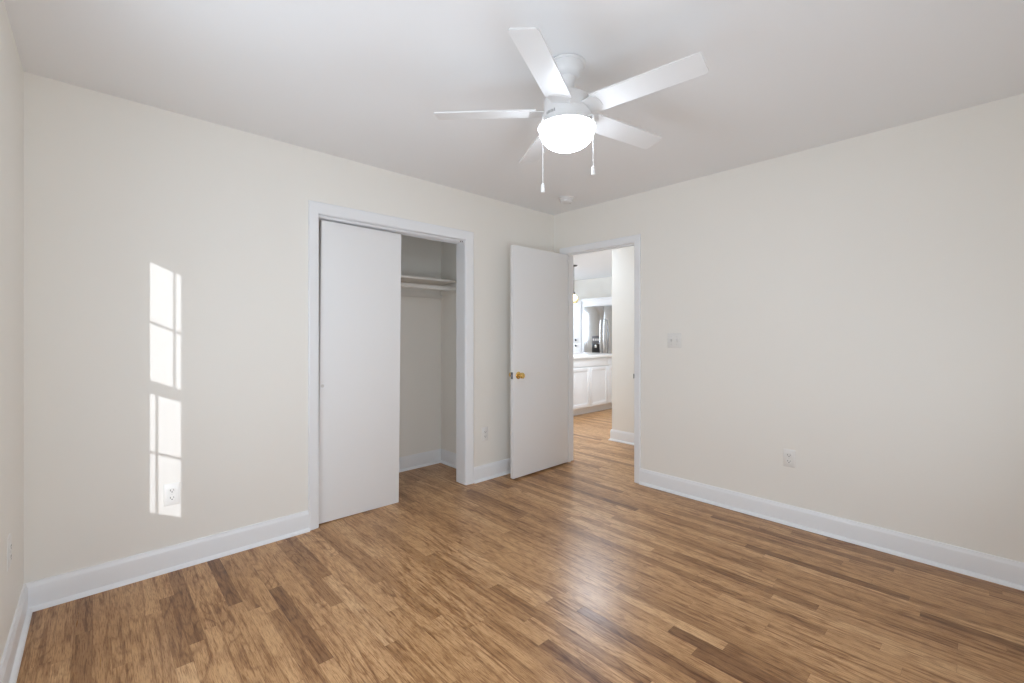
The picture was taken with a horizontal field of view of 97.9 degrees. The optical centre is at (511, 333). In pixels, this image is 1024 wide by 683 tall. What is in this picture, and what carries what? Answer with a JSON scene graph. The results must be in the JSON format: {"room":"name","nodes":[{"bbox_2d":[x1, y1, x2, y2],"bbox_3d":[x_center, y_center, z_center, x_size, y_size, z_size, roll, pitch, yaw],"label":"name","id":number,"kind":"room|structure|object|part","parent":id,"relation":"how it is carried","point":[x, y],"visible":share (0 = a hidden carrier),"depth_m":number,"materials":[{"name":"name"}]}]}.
{"room":"empty bedroom","nodes":[
{"label":"empty bedroom","id":0,"kind":"room"},
{"bbox_2d":[0,0,23,661],"bbox_3d":[-1.058,0.035,0.641,0.190,2.440,3.570,0,0,-43],"label":"wall","id":1,"kind":"structure","parent":0,"point":[11,70],"depth_m":1.71,"materials":[{"name":"white paint"}]},
{"bbox_2d":[7,534,11,570],"bbox_3d":[-1.878,0.815,1.667,0.008,0.116,0.071,0,0,-43],"label":"wall outlet","id":2,"kind":"object","parent":1,"relation":"attached to","point":[9,539],"visible":1,"depth_m":1.65,"materials":[{"name":"white plastic"}]},
{"bbox_2d":[0,584,32,682],"bbox_3d":[-1.018,1.191,0.760,0.030,0.128,3.450,0,0,-43],"label":"baseboard","id":3,"kind":"structure","parent":1,"relation":"attached to","point":[10,663],"depth_m":1.72,"materials":[{"name":"white paint"}]},
{"bbox_2d":[24,72,553,582],"bbox_3d":[-0.961,0.035,3.253,3.893,2.440,0.120,0,0,-43],"label":"wall","id":4,"kind":"structure","parent":0,"point":[166,252],"depth_m":2.38,"materials":[{"name":"white paint"}]},
{"bbox_2d":[24,510,309,611],"bbox_3d":[-1.744,1.191,2.421,1.233,0.128,0.030,0,0,-43],"label":"baseboard","id":5,"kind":"structure","parent":4,"relation":"attached to","point":[55,590],"depth_m":2.32,"materials":[{"name":"white paint"}]},
{"bbox_2d":[163,482,179,506],"bbox_3d":[-1.811,0.853,2.374,0.071,0.116,0.008,0,0,-43],"label":"wall outlet","id":6,"kind":"object","parent":4,"relation":"attached to","point":[171,492],"visible":1,"depth_m":2.37,"materials":[{"name":"white plastic"}]},
{"bbox_2d":[168,495,175,500],"bbox_3d":[-1.809,0.873,2.372,0.034,0.028,0.002,0,0,-43],"label":"receptacle","id":7,"kind":"object","parent":6,"relation":"attached to","point":[170,497],"depth_m":2.37,"materials":[{"name":"grey plastic"}]},
{"bbox_2d":[168,488,175,493],"bbox_3d":[-1.809,0.834,2.372,0.034,0.028,0.002,0,0,-43],"label":"receptacle","id":8,"kind":"object","parent":6,"relation":"attached to","point":[170,490],"depth_m":2.37,"materials":[{"name":"grey plastic"}]},
{"bbox_2d":[319,220,400,523],"bbox_3d":[-1.062,0.243,3.143,0.584,2.018,0.039,1,-1,-43],"label":"door","id":9,"kind":"structure","parent":4,"relation":"in","point":[360,267],"depth_m":3.11,"materials":[{"name":"white paint"}]},
{"bbox_2d":[308,200,473,530],"bbox_3d":[-0.853,0.201,3.342,1.329,2.109,0.138,0,0,-43],"label":"trim","id":10,"kind":"structure","parent":4,"relation":"attached to","point":[317,211],"depth_m":3.33,"materials":[{"name":"white paint"}]},
{"bbox_2d":[482,427,487,440],"bbox_3d":[-0.232,0.863,3.845,0.071,0.116,0.008,0,0,-43],"label":"wall outlet","id":11,"kind":"object","parent":4,"relation":"attached to","point":[484,429],"visible":1,"depth_m":3.84,"materials":[{"name":"white plastic"}]},
{"bbox_2d":[474,458,510,483],"bbox_3d":[0.053,1.191,4.095,1.023,0.128,0.030,0,0,-43],"label":"baseboard","id":12,"kind":"structure","parent":4,"relation":"attached to","point":[485,472],"depth_m":3.88,"materials":[{"name":"white paint"}]},
{"bbox_2d":[319,221,440,456],"bbox_3d":[-1.372,0.035,3.820,1.958,2.440,0.100,0,0,-43],"label":"wall","id":13,"kind":"structure","parent":0,"point":[420,320],"depth_m":4.21,"materials":[{"name":"white paint"}]},
{"bbox_2d":[399,449,440,471],"bbox_3d":[-1.327,1.191,3.772,1.758,0.128,0.030,0,0,-43],"label":"baseboard","id":14,"kind":"structure","parent":13,"relation":"attached to","point":[419,460],"depth_m":4.20,"materials":[{"name":"white paint"}]},
{"bbox_2d":[401,283,455,298],"bbox_3d":[-1.237,-0.410,3.675,1.758,0.128,0.295,0,0,-43],"label":"trim","id":15,"kind":"structure","parent":13,"relation":"attached to","point":[409,293],"depth_m":4.22,"materials":[{"name":"white paint"}]},
{"bbox_2d":[401,275,455,285],"bbox_3d":[-1.230,-0.484,3.668,1.754,0.019,0.314,0,0,-43],"label":"closet shelf","id":16,"kind":"object","parent":15,"relation":"on","point":[408,279],"visible":0.24,"depth_m":4.04,"materials":[{"name":"white paint"}]},
{"bbox_2d":[441,242,455,452],"bbox_3d":[-0.459,0.035,4.202,0.100,2.440,0.585,0,0,-43],"label":"wall","id":17,"kind":"structure","parent":0,"point":[448,250],"depth_m":4.29,"materials":[{"name":"white paint"}]},
{"bbox_2d":[401,282,455,291],"bbox_3d":[-1.150,-0.417,3.582,1.720,0.062,0.062,0,0,-43],"label":"closet rod","id":18,"kind":"object","parent":17,"relation":"attached to","point":[406,285],"visible":0.27,"depth_m":3.94,"materials":[{"name":"white paint"}]},
{"bbox_2d":[441,449,455,467],"bbox_3d":[-0.506,1.191,4.158,0.030,0.128,0.585,0,0,-43],"label":"baseboard","id":19,"kind":"structure","parent":17,"relation":"attached to","point":[448,458],"depth_m":4.27,"materials":[{"name":"white paint"}]},
{"bbox_2d":[4,0,1023,280],"bbox_3d":[0.578,-1.235,4.844,8.533,0.100,7.650,0,0,-43],"label":"ceiling","id":20,"kind":"structure","parent":0,"point":[361,81],"depth_m":2.02,"materials":[{"name":"white paint"}]},
{"bbox_2d":[559,196,573,203],"bbox_3d":[0.476,-1.162,3.887,0.134,0.046,0.134,0,0,-43],"label":"smoke detector","id":21,"kind":"object","parent":20,"relation":"attached to","point":[564,199],"visible":1,"depth_m":3.85,"materials":[{"name":"white plastic"}]},
{"bbox_2d":[434,27,708,192],"bbox_3d":[0.271,-0.892,1.956,1.120,0.585,1.114,0,0,-43],"label":"ceiling fan","id":22,"kind":"object","parent":20,"relation":"hanging from","point":[568,124],"visible":1,"depth_m":1.86,"materials":[{"name":"white wood"}]},
{"bbox_3d":[-0.116,-0.973,1.978,0.445,0.028,0.111,0,0,3],"label":"blade","id":23,"kind":"part","parent":22,"relation":"part of","materials":[{"name":"white wood"}]},
{"bbox_3d":[0.148,-0.973,2.305,0.111,0.028,0.445,0,0,-15],"label":"blade","id":24,"kind":"part","parent":22,"relation":"part of","materials":[{"name":"white"}]},
{"bbox_3d":[0.113,-0.973,1.626,0.111,0.028,0.445,0,0,21],"label":"blade","id":25,"kind":"part","parent":22,"relation":"part of","materials":[{"name":"white wood"}]},
{"bbox_3d":[0.140,-0.782,1.896,0.030,0.292,0.007,0,0,-33],"label":"pull chain","id":26,"kind":"part","parent":22,"relation":"part of","materials":[{"name":"white metal"}]},
{"bbox_3d":[0.333,-0.817,1.884,0.030,0.223,0.007,0,0,40],"label":"pull chain","id":27,"kind":"part","parent":22,"relation":"part of","materials":[{"name":"white metal"}]},
{"bbox_3d":[0.342,-0.688,1.876,0.016,0.036,0.016,0,0,-43],"label":"chain pull","id":28,"kind":"part","parent":22,"relation":"part of","materials":[{"name":"white plastic"}]},
{"bbox_3d":[0.540,-0.973,2.155,0.445,0.028,0.111,0,0,-33],"label":"blade","id":29,"kind":"part","parent":22,"relation":"part of","materials":[{"name":"white wood"}]},
{"bbox_3d":[0.519,-0.973,1.735,0.445,0.028,0.111,0,0,39],"label":"blade","id":30,"kind":"part","parent":22,"relation":"part of","materials":[{"name":"white wood"}]},
{"bbox_2d":[573,265,577,302],"bbox_3d":[1.070,-0.859,7.700,0.156,0.652,0.156,0,0,-43],"label":"pendant light","id":31,"kind":"object","parent":20,"relation":"hanging from","point":[575,297],"visible":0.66,"depth_m":7.64,"materials":[{"name":"white glass"}]},
{"bbox_3d":[1.070,-0.609,7.700,0.156,0.152,0.156,0,0,-43],"label":"lamp shade","id":32,"kind":"part","parent":31,"relation":"part of","materials":[{"name":"white glass"}]},
{"bbox_2d":[16,408,1023,682],"bbox_3d":[0.578,1.295,4.844,8.533,0.080,7.650,0,0,-43],"label":"floor","id":33,"kind":"structure","parent":0,"point":[578,570],"depth_m":2.07,"materials":[{"name":"brown wood"}]},
{"bbox_2d":[573,300,581,352],"bbox_3d":[1.401,0.288,9.457,0.620,1.935,0.600,0,0,-43],"label":"pantry cabinet","id":34,"kind":"object","parent":33,"relation":"on","point":[577,307],"visible":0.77,"depth_m":9.11,"materials":[{"name":"white paint"}]},
{"bbox_3d":[1.203,0.670,9.273,0.019,0.961,0.592,0,0,-43],"label":"cabinet door","id":35,"kind":"part","parent":34,"relation":"part of","materials":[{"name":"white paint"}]},
{"bbox_2d":[573,357,607,415],"bbox_3d":[0.951,0.816,7.262,0.950,0.878,0.799,0,0,-43],"label":"base cabinet","id":36,"kind":"object","parent":33,"relation":"on","point":[590,375],"visible":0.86,"depth_m":6.97,"materials":[{"name":"white paint"}]},
{"bbox_3d":[1.043,0.827,6.815,0.469,0.620,0.019,0,0,-43],"label":"cabinet door","id":37,"kind":"part","parent":36,"relation":"part of","materials":[{"name":"white paint"}]},
{"bbox_3d":[1.217,0.446,6.977,0.944,0.126,0.019,0,0,-43],"label":"drawer","id":38,"kind":"part","parent":36,"relation":"part of","materials":[{"name":"white paint"}]},
{"bbox_2d":[573,352,611,358],"bbox_3d":[1.113,0.357,7.426,1.470,0.040,0.860,0,0,-43],"label":"countertop","id":39,"kind":"structure","parent":36,"relation":"on","point":[580,355],"depth_m":7.23,"materials":[{"name":"white stone"}]},
{"bbox_3d":[1.391,0.827,7.139,0.469,0.620,0.019,0,0,-43],"label":"cabinet door","id":40,"kind":"part","parent":36,"relation":"part of","materials":[{"name":"white paint"}]},
{"bbox_2d":[581,297,611,351],"bbox_3d":[2.009,0.274,8.804,0.624,1.962,1.122,0,0,-43],"label":"surround","id":41,"kind":"object","parent":33,"relation":"on","point":[603,301],"visible":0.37,"depth_m":8.84,"materials":[{"name":"white paint"}]},
{"bbox_3d":[1.661,0.288,9.192,0.600,1.935,0.060,0,0,-43],"label":"panel","id":42,"kind":"part","parent":41,"relation":"part of","materials":[{"name":"white paint"}]},
{"bbox_3d":[2.009,-0.686,8.804,0.624,0.042,1.122,0,0,-43],"label":"crown","id":43,"kind":"part","parent":41,"relation":"part of","materials":[{"name":"white paint"}]},
{"bbox_3d":[2.016,-0.612,8.811,0.600,0.135,0.980,0,0,-43],"label":"panel","id":44,"kind":"part","parent":41,"relation":"part of","materials":[{"name":"white paint"}]},
{"bbox_2d":[584,306,611,352],"bbox_3d":[1.971,0.360,8.769,0.704,1.790,0.952,0,0,-43],"label":"refrigerator","id":45,"kind":"object","parent":33,"relation":"on","point":[597,320],"visible":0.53,"depth_m":8.67,"materials":[{"name":"grey metal"}]},
{"bbox_2d":[603,357,611,409],"bbox_3d":[1.468,0.816,7.743,0.458,0.878,0.799,0,0,-43],"label":"base cabinet","id":46,"kind":"object","parent":33,"relation":"on","point":[608,405],"visible":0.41,"depth_m":7.35,"materials":[{"name":"white paint"}]},
{"bbox_3d":[1.734,0.827,7.458,0.452,0.620,0.019,0,0,-43],"label":"cabinet door","id":47,"kind":"part","parent":46,"relation":"part of","materials":[{"name":"white paint"}]},
{"bbox_3d":[1.734,0.446,7.458,0.452,0.126,0.019,0,0,-43],"label":"drawer","id":48,"kind":"part","parent":46,"relation":"part of","materials":[{"name":"white paint"}]},
{"bbox_2d":[573,277,611,300],"bbox_3d":[2.396,0.035,8.946,0.120,2.440,3.965,0,0,-43],"label":"wall","id":49,"kind":"structure","parent":0,"point":[597,287],"depth_m":9.55,"materials":[{"name":"white paint"}]},
{"bbox_2d":[612,246,633,432],"bbox_3d":[1.837,0.035,4.653,0.120,2.440,1.795,0,0,-43],"label":"wall","id":50,"kind":"structure","parent":0,"point":[622,258],"depth_m":5.16,"materials":[{"name":"white paint"}]},
{"bbox_2d":[609,429,633,444],"bbox_3d":[1.731,1.191,4.657,0.030,0.128,1.705,0,0,-43],"label":"baseboard","id":51,"kind":"structure","parent":50,"relation":"attached to","point":[615,435],"depth_m":5.15,"materials":[{"name":"white paint"}]},
{"bbox_2d":[554,93,1023,562],"bbox_3d":[1.677,0.035,3.189,0.120,2.440,3.570,0,0,-43],"label":"wall","id":52,"kind":"structure","parent":0,"point":[854,306],"depth_m":2.68,"materials":[{"name":"white paint"}]},
{"bbox_2d":[509,245,567,478],"bbox_3d":[0.263,0.238,4.071,0.756,2.001,0.159,0,0,-44],"label":"door","id":53,"kind":"structure","parent":52,"relation":"in","point":[538,374],"depth_m":4.03,"materials":[{"name":"white paint"}]},
{"bbox_3d":[0.076,0.357,3.823,0.063,0.063,0.062,0,0,-44],"label":"knob","id":54,"kind":"part","parent":53,"relation":"part of","materials":[{"name":"gold metal"}]},
{"bbox_2d":[560,234,640,483],"bbox_3d":[0.823,0.209,4.106,0.155,2.092,0.886,0,0,-43],"label":"trim","id":55,"kind":"structure","parent":52,"relation":"attached to","point":[634,240],"depth_m":3.78,"materials":[{"name":"white paint"}]},
{"bbox_2d":[667,333,680,347],"bbox_3d":[1.278,0.052,3.518,0.017,0.116,0.116,0,0,-43],"label":"light switch","id":56,"kind":"object","parent":52,"relation":"attached to","point":[673,339],"visible":1,"depth_m":3.52,"materials":[{"name":"white plastic"}]},
{"bbox_2d":[783,448,794,467],"bbox_3d":[1.826,0.819,2.936,0.008,0.116,0.071,0,0,-43],"label":"wall outlet","id":57,"kind":"object","parent":52,"relation":"attached to","point":[788,455],"visible":1,"depth_m":2.94,"materials":[{"name":"white plastic"}]},
{"bbox_2d":[639,468,1023,590],"bbox_3d":[1.914,1.191,2.825,0.030,0.128,2.475,0,0,-43],"label":"baseboard","id":58,"kind":"structure","parent":52,"relation":"attached to","point":[991,568],"depth_m":2.66,"materials":[{"name":"white paint"}]}
]}

